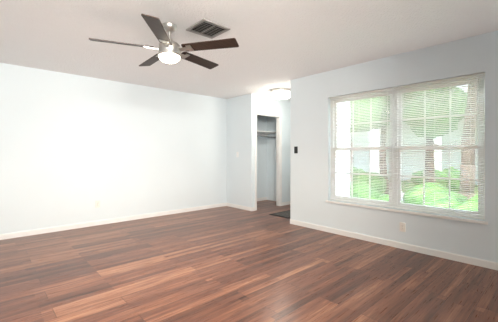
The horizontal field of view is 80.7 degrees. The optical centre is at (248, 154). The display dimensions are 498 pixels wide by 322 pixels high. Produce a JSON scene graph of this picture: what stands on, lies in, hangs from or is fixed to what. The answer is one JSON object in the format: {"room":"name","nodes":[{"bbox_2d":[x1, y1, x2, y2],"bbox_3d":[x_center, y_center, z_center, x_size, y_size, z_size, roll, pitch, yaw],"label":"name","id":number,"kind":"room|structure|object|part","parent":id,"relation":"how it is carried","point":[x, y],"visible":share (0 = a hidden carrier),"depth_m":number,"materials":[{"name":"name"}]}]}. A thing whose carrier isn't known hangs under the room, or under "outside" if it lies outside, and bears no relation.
{"room":"empty living room","nodes":[
{"label":"empty living room","id":0,"kind":"room"},
{"bbox_2d":[0,63,266,233],"bbox_3d":[-1.804,-0.040,5.615,6.300,2.440,0.150,0,0,-42],"label":"wall","id":1,"kind":"structure","parent":0,"point":[73,148],"depth_m":4.92,"materials":[{"name":"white paint"}]},
{"bbox_2d":[95,200,99,207],"bbox_3d":[-2.512,0.830,4.863,0.070,0.115,0.007,0,0,-42],"label":"electrical outlet","id":2,"kind":"object","parent":1,"relation":"attached to","point":[97,204],"visible":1,"depth_m":4.86,"materials":[{"name":"white plastic"}]},
{"bbox_2d":[0,203,226,239],"bbox_3d":[-2.236,1.143,5.111,4.680,0.075,0.013,0,0,-42],"label":"baseboard","id":3,"kind":"structure","parent":1,"relation":"attached to","point":[57,228],"depth_m":4.87,"materials":[{"name":"white wood"}]},
{"bbox_2d":[257,197,266,200],"bbox_3d":[0.018,1.143,7.165,1.220,0.075,0.013,0,0,-42],"label":"baseboard","id":4,"kind":"structure","parent":1,"relation":"attached to","point":[262,199],"depth_m":7.45,"materials":[{"name":"white wood"}]},
{"bbox_2d":[257,130,275,137],"bbox_3d":[0.178,-0.472,6.989,1.220,0.136,0.490,0,0,-42],"label":"closet shelf","id":5,"kind":"object","parent":1,"relation":"attached to","point":[262,133],"visible":0.48,"depth_m":7.16,"materials":[{"name":"white wood"}]},
{"bbox_3d":[0.223,-0.420,6.955,1.200,0.032,0.031,0,0,-42],"label":"rod","id":6,"kind":"part","parent":5,"relation":"part of","materials":[{"name":"silver metal"}]},
{"bbox_2d":[227,93,254,206],"bbox_3d":[-0.192,-0.040,6.415,0.100,2.440,0.840,0,0,-42],"label":"wall","id":7,"kind":"structure","parent":0,"point":[241,141],"depth_m":6.31,"materials":[{"name":"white paint"}]},
{"bbox_2d":[227,203,251,210],"bbox_3d":[-0.225,1.143,6.367,0.013,0.075,0.840,0,0,-42],"label":"baseboard","id":8,"kind":"structure","parent":7,"relation":"attached to","point":[240,206],"depth_m":6.32,"materials":[{"name":"white wood"}]},
{"bbox_2d":[0,200,497,321],"bbox_3d":[0.214,1.240,3.402,6.300,0.120,6.140,0,0,-42],"label":"floor","id":9,"kind":"structure","parent":0,"point":[230,264],"depth_m":2.83,"materials":[{"name":"brown wood"}]},
{"bbox_2d":[269,210,289,218],"bbox_3d":[0.835,1.174,5.794,0.760,0.010,0.500,0,0,-42],"label":"doormat","id":10,"kind":"object","parent":9,"relation":"on","point":[284,214],"visible":0.5,"depth_m":5.68,"materials":[{"name":"black rubber"}]},
{"bbox_2d":[0,0,497,100],"bbox_3d":[0.214,-1.320,3.402,6.300,0.120,6.140,0,0,-42],"label":"ceiling","id":11,"kind":"structure","parent":0,"point":[282,43],"depth_m":3.11,"materials":[{"name":"white paint"}]},
{"bbox_2d":[89,14,238,68],"bbox_3d":[-0.802,-1.077,2.911,1.353,0.364,1.310,0,0,-42],"label":"fan","id":12,"kind":"object","parent":11,"relation":"hanging from","point":[169,50],"visible":1,"depth_m":2.78,"materials":[{"name":"brown wood"}]},
{"bbox_3d":[-0.780,-1.108,2.875,0.224,0.304,0.224,0,0,-42],"label":"motor","id":13,"kind":"part","parent":12,"relation":"part of","materials":[{"name":"silver metal"}]},
{"bbox_3d":[-0.780,-0.926,2.875,0.204,0.063,0.204,0,0,-42],"label":"lamp shade","id":14,"kind":"part","parent":12,"relation":"part of","materials":[{"name":"white glass"}]},
{"bbox_2d":[186,18,229,38],"bbox_3d":[-0.412,-1.255,2.946,0.320,0.013,0.320,0,0,-42],"label":"ceiling vent","id":15,"kind":"object","parent":11,"relation":"in","point":[207,28],"visible":1,"depth_m":2.93,"materials":[{"name":"grey metal"}]},
{"bbox_2d":[271,88,289,98],"bbox_3d":[0.627,-1.179,5.754,0.384,0.162,0.384,0,0,-42],"label":"hall ceiling light","id":16,"kind":"object","parent":11,"relation":"attached to","point":[280,93],"visible":1,"depth_m":5.61,"materials":[{"name":"white glass"}]},
{"bbox_2d":[267,117,275,200],"bbox_3d":[1.220,-0.040,6.863,0.150,2.440,2.080,0,0,-42],"label":"wall","id":17,"kind":"structure","parent":0,"point":[271,164],"depth_m":7.46,"materials":[{"name":"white paint"}]},
{"bbox_2d":[255,94,289,201],"bbox_3d":[0.545,-0.040,6.586,1.220,2.440,0.100,0,0,-42],"label":"wall","id":18,"kind":"structure","parent":0,"point":[266,104],"depth_m":6.75,"materials":[{"name":"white paint"}]},
{"bbox_2d":[255,111,281,210],"bbox_3d":[0.402,0.140,6.447,0.840,2.080,0.112,0,0,-42],"label":"door frame","id":19,"kind":"structure","parent":18,"relation":"attached to","point":[278,117],"depth_m":6.66,"materials":[{"name":"white wood"}]},
{"bbox_2d":[336,102,349,196],"bbox_3d":[1.447,-0.040,5.561,1.570,2.440,0.150,0,0,-42],"label":"wall","id":20,"kind":"structure","parent":0,"point":[343,155],"depth_m":5.87,"materials":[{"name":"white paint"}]},
{"bbox_2d":[350,96,388,131],"bbox_3d":[2.315,-1.617,7.337,2.604,2.176,2.426,0,0,-42],"label":"tree","id":21,"kind":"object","parent":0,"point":[366,113],"depth_m":6.70,"materials":[{"name":"green plant"}]},
{"bbox_2d":[290,30,497,262],"bbox_3d":[2.027,-0.040,3.647,0.150,2.440,3.760,0,0,-42],"label":"wall","id":22,"kind":"structure","parent":0,"point":[310,138],"depth_m":3.77,"materials":[{"name":"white paint"}]},
{"bbox_2d":[290,219,497,269],"bbox_3d":[1.967,1.143,3.592,0.013,0.075,3.760,0,0,-42],"label":"baseboard","id":23,"kind":"structure","parent":22,"relation":"attached to","point":[457,257],"depth_m":3.61,"materials":[{"name":"white wood"}]},
{"bbox_2d":[400,222,405,231],"bbox_3d":[1.915,0.910,3.653,0.007,0.115,0.070,0,0,-42],"label":"electrical outlet","id":24,"kind":"object","parent":22,"relation":"attached to","point":[402,227],"visible":1,"depth_m":3.65,"materials":[{"name":"white plastic"}]},
{"bbox_2d":[326,200,487,224],"bbox_3d":[1.848,0.714,3.765,0.105,0.028,1.925,0,0,-42],"label":"window sill","id":25,"kind":"structure","parent":22,"relation":"attached to","point":[426,214],"depth_m":3.52,"materials":[{"name":"white wood"}]},
{"bbox_2d":[331,76,484,219],"bbox_3d":[1.913,-0.080,3.824,0.080,1.560,1.875,0,0,-42],"label":"window","id":26,"kind":"structure","parent":22,"relation":"in","point":[393,179],"depth_m":3.75,"materials":[{"name":"white plastic"}]},
{"bbox_2d":[329,87,392,207],"bbox_3d":[1.541,-0.085,4.117,0.040,1.546,0.926,0,0,-42],"label":"window blind","id":27,"kind":"object","parent":26,"relation":"attached to","point":[358,121],"visible":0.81,"depth_m":4.08,"materials":[{"name":"white plastic"}]},
{"bbox_2d":[393,73,484,218],"bbox_3d":[2.170,-0.085,3.427,0.040,1.546,0.926,0,0,-42],"label":"window blind","id":28,"kind":"object","parent":26,"relation":"attached to","point":[475,152],"visible":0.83,"depth_m":3.37,"materials":[{"name":"white plastic"}]},
{"label":"outside","id":29,"kind":"structure","parent":0,"visible":0},
{"bbox_2d":[388,180,477,194],"bbox_3d":[16.434,1.555,18.363,40.969,0.150,55.000,0,0,-42],"label":"ground","id":30,"kind":"structure","parent":29,"point":[414,185],"depth_m":13.40,"materials":[{"name":"green plant"}]},
{"bbox_2d":[379,126,388,193],"bbox_3d":[4.995,-0.178,10.846,0.380,3.343,0.406,0,0,-42],"label":"trunk","id":31,"kind":"object","parent":30,"relation":"on","point":[383,160],"depth_m":10.77,"materials":[{"name":"brown plant"}]},
{"bbox_2d":[375,101,389,128],"bbox_3d":[5.516,-2.154,11.002,2.900,2.384,2.774,0,0,-42],"label":"tree","id":32,"kind":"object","parent":31,"relation":"on","point":[383,116],"depth_m":10.37,"materials":[{"name":"green plant"}]},
{"bbox_2d":[350,167,477,210],"bbox_3d":[4.640,0.980,8.794,7.944,1.064,5.674,0,0,-42],"label":"shrubs","id":33,"kind":"object","parent":30,"relation":"on","point":[465,208],"depth_m":6.58,"materials":[{"name":"green plant"}]},
{"bbox_2d":[353,85,478,182],"bbox_3d":[11.052,-1.145,11.968,4.300,5.250,23.800,0,0,-42],"label":"arcade","id":34,"kind":"object","parent":30,"relation":"on","point":[411,152],"depth_m":16.33,"materials":[{"name":"white"}]},
{"bbox_2d":[425,139,435,182],"bbox_3d":[5.245,0.123,8.464,0.347,2.742,0.362,0,0,-42],"label":"trunk","id":35,"kind":"object","parent":30,"relation":"on","point":[429,163],"depth_m":8.40,"materials":[{"name":"brown plant"}]},
{"bbox_2d":[384,87,465,137],"bbox_3d":[4.953,-1.449,8.544,2.266,2.002,2.321,0,0,-42],"label":"foliage","id":36,"kind":"object","parent":35,"relation":"on","point":[433,113],"depth_m":7.87,"materials":[{"name":"green plant"}]},
{"bbox_2d":[458,83,478,199],"bbox_3d":[4.818,-0.375,6.413,0.543,3.733,0.419,0,0,-42],"label":"trunk","id":37,"kind":"object","parent":30,"relation":"on","point":[465,152],"depth_m":6.34,"materials":[{"name":"brown plant"}]}
]}

